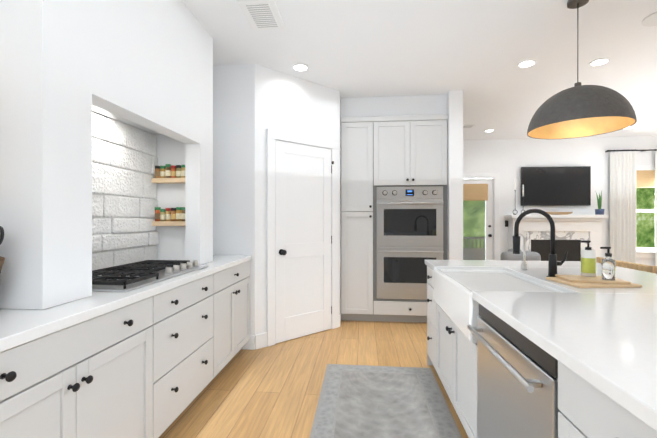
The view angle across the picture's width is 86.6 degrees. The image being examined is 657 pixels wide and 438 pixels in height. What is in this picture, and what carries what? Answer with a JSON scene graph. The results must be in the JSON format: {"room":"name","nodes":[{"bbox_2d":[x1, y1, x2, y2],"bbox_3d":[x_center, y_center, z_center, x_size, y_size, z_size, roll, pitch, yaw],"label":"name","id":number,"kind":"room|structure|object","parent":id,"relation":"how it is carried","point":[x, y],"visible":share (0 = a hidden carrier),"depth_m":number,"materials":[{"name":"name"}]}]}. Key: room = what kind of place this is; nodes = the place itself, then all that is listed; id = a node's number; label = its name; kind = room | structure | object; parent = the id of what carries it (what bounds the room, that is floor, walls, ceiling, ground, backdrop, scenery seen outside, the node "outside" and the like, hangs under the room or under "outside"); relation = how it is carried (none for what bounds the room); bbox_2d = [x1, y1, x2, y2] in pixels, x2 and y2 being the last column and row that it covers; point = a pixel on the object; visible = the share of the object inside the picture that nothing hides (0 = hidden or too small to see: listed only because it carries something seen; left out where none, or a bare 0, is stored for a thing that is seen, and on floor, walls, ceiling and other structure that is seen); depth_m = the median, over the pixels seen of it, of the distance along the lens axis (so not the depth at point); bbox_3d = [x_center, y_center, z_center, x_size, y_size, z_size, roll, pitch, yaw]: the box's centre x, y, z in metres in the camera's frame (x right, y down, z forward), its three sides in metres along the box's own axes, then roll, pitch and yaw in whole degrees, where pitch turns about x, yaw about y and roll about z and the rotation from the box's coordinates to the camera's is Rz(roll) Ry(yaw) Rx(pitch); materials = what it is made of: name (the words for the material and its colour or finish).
{"room":"kitchen","nodes":[
{"label":"kitchen","id":0,"kind":"room"},
{"bbox_2d":[0,0,212,309],"bbox_3d":[-1.280,-0.578,2.160,0.480,1.863,1.560,0,0,6],"label":"wall","id":1,"kind":"structure","parent":0,"point":[106,107],"depth_m":1.68,"materials":[{"name":"white paint"}]},
{"bbox_2d":[151,178,184,183],"bbox_3d":[-1.246,-0.303,2.765,0.283,0.036,0.086,0,0,6],"label":"spice shelf","id":2,"kind":"object","parent":1,"relation":"attached to","point":[168,180],"visible":0.75,"depth_m":2.73,"materials":[{"name":"brown wood"}]},
{"bbox_2d":[155,164,184,177],"bbox_3d":[-1.247,-0.377,2.760,0.262,0.110,0.043,0,0,6],"label":"spice jars","id":3,"kind":"object","parent":2,"relation":"on","point":[170,171],"visible":0.81,"depth_m":2.74},
{"bbox_2d":[152,221,184,225],"bbox_3d":[-1.246,0.037,2.765,0.283,0.036,0.086,0,0,6],"label":"spice shelf","id":4,"kind":"object","parent":1,"relation":"attached to","point":[168,223],"visible":0.75,"depth_m":2.72,"materials":[{"name":"brown wood"}]},
{"bbox_2d":[155,207,184,220],"bbox_3d":[-1.247,-0.037,2.760,0.262,0.112,0.043,0,0,6],"label":"spice jars","id":5,"kind":"object","parent":4,"relation":"on","point":[172,214],"visible":0.92,"depth_m":2.74},
{"bbox_2d":[213,64,254,334],"bbox_3d":[-1.050,-0.120,3.491,0.680,2.780,0.127,0,0,6],"label":"wall","id":6,"kind":"structure","parent":0,"point":[233,159],"depth_m":3.41,"materials":[{"name":"white paint"}]},
{"bbox_2d":[241,315,339,349],"bbox_3d":[3.869,1.199,4.745,9.130,0.140,3.604,0,0,6],"label":"baseboard","id":7,"kind":"structure","parent":6,"relation":"attached to","point":[257,341],"depth_m":3.40,"materials":[{"name":"white paint"}]},
{"bbox_2d":[255,64,338,342],"bbox_3d":[-0.335,-0.121,3.801,1.108,2.780,0.120,0,0,-40],"label":"wall","id":8,"kind":"structure","parent":0,"point":[284,102],"depth_m":3.55,"materials":[{"name":"white paint"}]},
{"bbox_2d":[267,129,337,346],"bbox_3d":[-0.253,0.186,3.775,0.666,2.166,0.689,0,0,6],"label":"pantry door","id":9,"kind":"structure","parent":8,"relation":"in","point":[302,239],"depth_m":3.74,"materials":[{"name":"white paint"}]},
{"bbox_2d":[159,320,468,437],"bbox_3d":[2.965,1.319,4.081,11.200,0.100,16.100,0,0,6],"label":"floor","id":10,"kind":"structure","parent":0,"point":[273,391],"depth_m":2.78,"materials":[{"name":"brown wood"}]},
{"bbox_2d":[0,295,155,437],"bbox_3d":[-1.278,0.833,1.327,0.636,0.876,1.042,0,0,6],"label":"base cabinet","id":11,"kind":"object","parent":10,"relation":"on","point":[151,361],"depth_m":1.38,"materials":[{"name":"grey paint"}]},
{"bbox_2d":[0,255,251,354],"bbox_3d":[-1.245,0.375,1.595,0.652,0.040,3.680,0,0,6],"label":"countertop","id":12,"kind":"structure","parent":11,"relation":"on","point":[18,327],"depth_m":1.39,"materials":[{"name":"white stone"}]},
{"bbox_2d":[0,226,4,272],"bbox_3d":[-1.315,0.167,1.238,0.296,0.378,0.115,0,0,6],"label":"knife block","id":13,"kind":"object","parent":12,"relation":"on","point":[2,259],"visible":1,"depth_m":1.25,"materials":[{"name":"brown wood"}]},
{"bbox_2d":[92,260,207,291],"bbox_3d":[-1.177,0.326,2.164,0.487,0.057,0.915,0,0,6],"label":"cooktop","id":14,"kind":"object","parent":12,"relation":"in","point":[128,277],"visible":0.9,"depth_m":2.02,"materials":[{"name":"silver metal"}]},
{"bbox_2d":[156,271,219,437],"bbox_3d":[-1.193,0.833,2.213,0.636,0.876,0.863,0,0,6],"label":"base cabinet","id":15,"kind":"object","parent":10,"relation":"on","point":[187,317],"depth_m":2.14,"materials":[{"name":"grey paint"}]},
{"bbox_2d":[220,259,251,370],"bbox_3d":[-1.116,0.832,3.004,0.636,0.876,0.847,0,0,6],"label":"base cabinet","id":16,"kind":"object","parent":10,"relation":"on","point":[234,282],"depth_m":2.96,"materials":[{"name":"grey paint"}]},
{"bbox_2d":[341,116,372,320],"bbox_3d":[0.379,0.011,4.569,0.393,2.516,0.657,0,0,6],"label":"tall cabinet","id":17,"kind":"object","parent":10,"relation":"on","point":[356,132],"depth_m":4.27,"materials":[{"name":"grey paint"}]},
{"bbox_2d":[309,364,461,437],"bbox_3d":[0.288,1.267,1.568,0.880,0.008,2.880,0,0,6],"label":"rug","id":18,"kind":"object","parent":10,"relation":"on","point":[361,401],"visible":1,"depth_m":2.36,"materials":[{"name":"grey fabric"}]},
{"bbox_2d":[373,114,447,322],"bbox_3d":[0.981,0.011,4.511,0.945,2.516,0.657,0,0,6],"label":"tall cabinet","id":19,"kind":"object","parent":10,"relation":"on","point":[393,203],"depth_m":4.20,"materials":[{"name":"grey paint"}]},
{"bbox_2d":[500,248,540,260],"bbox_3d":[2.777,0.853,5.255,0.520,0.830,0.700,0,0,6],"label":"armchair","id":20,"kind":"object","parent":10,"relation":"on","point":[511,256],"visible":0.12,"depth_m":4.92,"materials":[{"name":"grey fabric"}]},
{"bbox_2d":[425,264,656,437],"bbox_3d":[1.121,0.834,0.783,1.086,0.876,4.458,0,0,6],"label":"kitchen island","id":21,"kind":"object","parent":10,"relation":"on","point":[514,350],"depth_m":1.34,"materials":[{"name":"white painted wood"},{"name":"white quartz"}]},
{"bbox_2d":[425,260,656,423],"bbox_3d":[1.307,0.412,0.788,1.366,0.112,4.424,0,0,6],"label":"island countertop","id":22,"kind":"structure","parent":21,"relation":"on","point":[609,335],"depth_m":1.21,"materials":[{"name":"white stone"}]},
{"bbox_2d":[433,268,568,295],"bbox_3d":[1.011,0.493,2.160,0.531,0.252,0.905,0,0,6],"label":"sink","id":23,"kind":"object","parent":22,"relation":"in","point":[487,279],"depth_m":2.19,"materials":[{"name":"white ceramic"}]},
{"bbox_2d":[512,233,527,269],"bbox_3d":[1.336,0.227,2.432,0.102,0.256,0.054,0,0,6],"label":"filter faucet","id":24,"kind":"object","parent":22,"relation":"on","point":[524,264],"visible":0.79,"depth_m":2.43,"materials":[{"name":"silver metal"}]},
{"bbox_2d":[513,209,567,276],"bbox_3d":[1.283,0.146,2.119,0.312,0.417,0.064,0,0,6],"label":"faucet","id":25,"kind":"object","parent":22,"relation":"on","point":[553,263],"visible":0.92,"depth_m":2.11,"materials":[{"name":"black metal"}]},
{"bbox_2d":[546,274,641,287],"bbox_3d":[1.451,0.342,1.936,0.342,0.026,0.279,0,0,-2],"label":"board","id":26,"kind":"object","parent":22,"relation":"on","point":[578,281],"visible":0.81,"depth_m":1.85,"materials":[{"name":"brown wood"}]},
{"bbox_2d":[580,240,595,276],"bbox_3d":[1.499,0.226,2.012,0.068,0.204,0.068,0,0,-39],"label":"soap bottle","id":27,"kind":"object","parent":26,"relation":"on","point":[588,261],"depth_m":1.99,"materials":[{"name":"green plastic"}]},
{"bbox_2d":[600,247,614,279],"bbox_3d":[1.515,0.240,1.889,0.061,0.177,0.059,0,0,-36],"label":"soap bottle","id":28,"kind":"object","parent":26,"relation":"on","point":[608,264],"depth_m":1.87,"materials":[{"name":"clear plastic"}]},
{"bbox_2d":[505,215,608,260],"bbox_3d":[4.130,0.595,6.252,1.640,1.345,0.550,0,0,6],"label":"fireplace","id":29,"kind":"object","parent":10,"relation":"on","point":[572,232],"visible":0.5,"depth_m":6.33,"materials":[{"name":"white paint"}]},
{"bbox_2d":[513,178,524,214],"bbox_3d":[3.514,-0.416,6.428,0.226,0.676,0.060,0,0,6],"label":"candlesticks","id":30,"kind":"object","parent":29,"relation":"on","point":[522,194],"visible":0.83,"depth_m":6.42,"materials":[{"name":"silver metal"}]},
{"bbox_2d":[547,212,572,214],"bbox_3d":[4.141,-0.103,6.368,0.600,0.050,0.200,0,0,6],"label":"dough bowl","id":31,"kind":"object","parent":29,"relation":"on","point":[558,213],"visible":0.67,"depth_m":6.29,"materials":[{"name":"brown wood"}]},
{"bbox_2d":[595,190,604,214],"bbox_3d":[4.864,-0.300,6.260,0.140,0.444,0.145,0,0,6],"label":"snake plant","id":32,"kind":"object","parent":29,"relation":"on","point":[599,211],"visible":0.9,"depth_m":6.23,"materials":[{"name":"green plant"}]},
{"bbox_2d":[596,257,656,273],"bbox_3d":[2.124,0.800,2.761,0.440,0.940,0.600,0,0,6],"label":"bar stool","id":33,"kind":"object","parent":10,"relation":"on","point":[641,267],"visible":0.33,"depth_m":2.63,"materials":[{"name":"brown wood"}]},
{"bbox_2d":[339,91,340,321],"bbox_3d":[0.103,-0.121,4.584,0.146,2.780,0.930,0,0,6],"label":"wall","id":34,"kind":"structure","parent":0,"point":[340,206],"depth_m":4.28,"materials":[{"name":"white paint"}]},
{"bbox_2d":[341,95,446,116],"bbox_3d":[0.822,-1.381,4.579,1.286,0.260,0.560,0,0,6],"label":"soffit","id":35,"kind":"structure","parent":0,"point":[396,106],"depth_m":4.30,"materials":[{"name":"white paint"}]},
{"bbox_2d":[182,0,656,139],"bbox_3d":[2.965,-1.571,4.079,11.200,0.120,16.100,0,0,6],"label":"ceiling","id":36,"kind":"structure","parent":0,"point":[476,51],"depth_m":3.11,"materials":[{"name":"paint"}]},
{"bbox_2d":[237,0,285,30],"bbox_3d":[-0.486,-1.502,2.575,0.260,0.015,0.380,0,0,6],"label":"ceiling vent","id":37,"kind":"object","parent":36,"relation":"in","point":[262,14],"visible":1,"depth_m":2.55,"materials":[{"name":"white metal"}]},
{"bbox_2d":[292,63,308,70],"bbox_3d":[-0.279,-1.506,3.469,0.170,0.008,0.170,0,0,6],"label":"recessed light","id":38,"kind":"object","parent":36,"relation":"in","point":[300,67],"visible":1,"depth_m":3.46,"materials":[{"name":"white paint"}]},
{"bbox_2d":[463,125,474,127],"bbox_3d":[2.216,-1.506,5.684,0.300,0.012,0.150,0,0,6],"label":"ceiling vent","id":39,"kind":"object","parent":36,"relation":"in","point":[468,126],"visible":0.67,"depth_m":5.66,"materials":[{"name":"white metal"}]},
{"bbox_2d":[517,59,536,67],"bbox_3d":[1.923,-1.506,3.387,0.170,0.008,0.170,0,0,6],"label":"recessed light","id":40,"kind":"object","parent":36,"relation":"in","point":[526,63],"visible":1,"depth_m":3.37,"materials":[{"name":"white paint"}]},
{"bbox_2d":[527,0,636,138],"bbox_3d":[1.718,-1.063,2.402,0.610,0.891,0.610,0,0,6],"label":"pendant light","id":41,"kind":"object","parent":36,"relation":"hanging from","point":[578,110],"visible":1,"depth_m":2.29,"materials":[{"name":"metal"}]},
{"bbox_2d":[588,58,610,65],"bbox_3d":[2.603,-1.506,3.351,0.170,0.008,0.170,0,0,6],"label":"recessed light","id":42,"kind":"object","parent":36,"relation":"in","point":[600,61],"visible":0.94,"depth_m":3.34,"materials":[{"name":"white paint"}]},
{"bbox_2d":[642,12,656,26],"bbox_3d":[2.500,-1.506,2.597,0.250,0.008,0.250,0,0,6],"label":"ceiling speaker","id":43,"kind":"object","parent":36,"relation":"attached to","point":[649,20],"visible":0.95,"depth_m":2.64},
{"bbox_2d":[447,90,462,259],"bbox_3d":[1.635,-0.122,5.480,0.158,2.780,2.770,0,0,6],"label":"wall","id":44,"kind":"structure","parent":0,"point":[455,176],"depth_m":4.10,"materials":[{"name":"white paint"}]},
{"bbox_2d":[463,136,656,265],"bbox_3d":[5.218,-0.123,6.494,6.780,2.780,0.140,0,0,6],"label":"wall","id":45,"kind":"structure","parent":0,"point":[507,159],"depth_m":6.53,"materials":[{"name":"white paint"}]},
{"bbox_2d":[463,179,492,259],"bbox_3d":[2.725,0.243,6.688,0.836,2.028,0.116,0,0,6],"label":"back door","id":46,"kind":"structure","parent":45,"relation":"in","point":[477,230],"depth_m":6.70,"materials":[{"name":"white paint"}]},
{"bbox_2d":[463,184,487,200],"bbox_3d":[2.725,-0.513,6.687,0.636,0.320,0.020,0,0,6],"label":"blinds","id":47,"kind":"object","parent":46,"relation":"attached to","point":[475,192],"visible":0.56,"depth_m":6.67,"materials":[{"name":"beige fabric"}]},
{"bbox_2d":[521,166,590,205],"bbox_3d":[4.208,-0.608,6.482,1.210,0.720,0.075,0,0,6],"label":"wall-mounted tv","id":48,"kind":"object","parent":45,"relation":"attached to","point":[558,186],"visible":1,"depth_m":6.44,"materials":[{"name":"black plastic"}]},
{"bbox_2d":[605,149,656,265],"bbox_3d":[6.588,-0.003,6.221,3.060,2.512,0.138,0,0,6],"label":"curtain","id":49,"kind":"object","parent":45,"relation":"attached to","point":[623,166],"visible":0.94,"depth_m":6.31,"materials":[{"name":"white fabric"}]},
{"bbox_2d":[636,170,654,187],"bbox_3d":[5.910,-0.732,6.377,0.890,0.318,0.030,0,0,6],"label":"window blind","id":50,"kind":"object","parent":45,"relation":"attached to","point":[645,178],"visible":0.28,"depth_m":6.37,"materials":[{"name":"beige fabric"}]},
{"label":"outside","id":51,"kind":"structure","parent":0,"visible":0},
{"bbox_2d":[636,188,654,247],"bbox_3d":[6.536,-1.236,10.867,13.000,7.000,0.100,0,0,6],"label":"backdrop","id":52,"kind":"structure","parent":51,"point":[645,225],"depth_m":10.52,"materials":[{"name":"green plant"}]}
]}

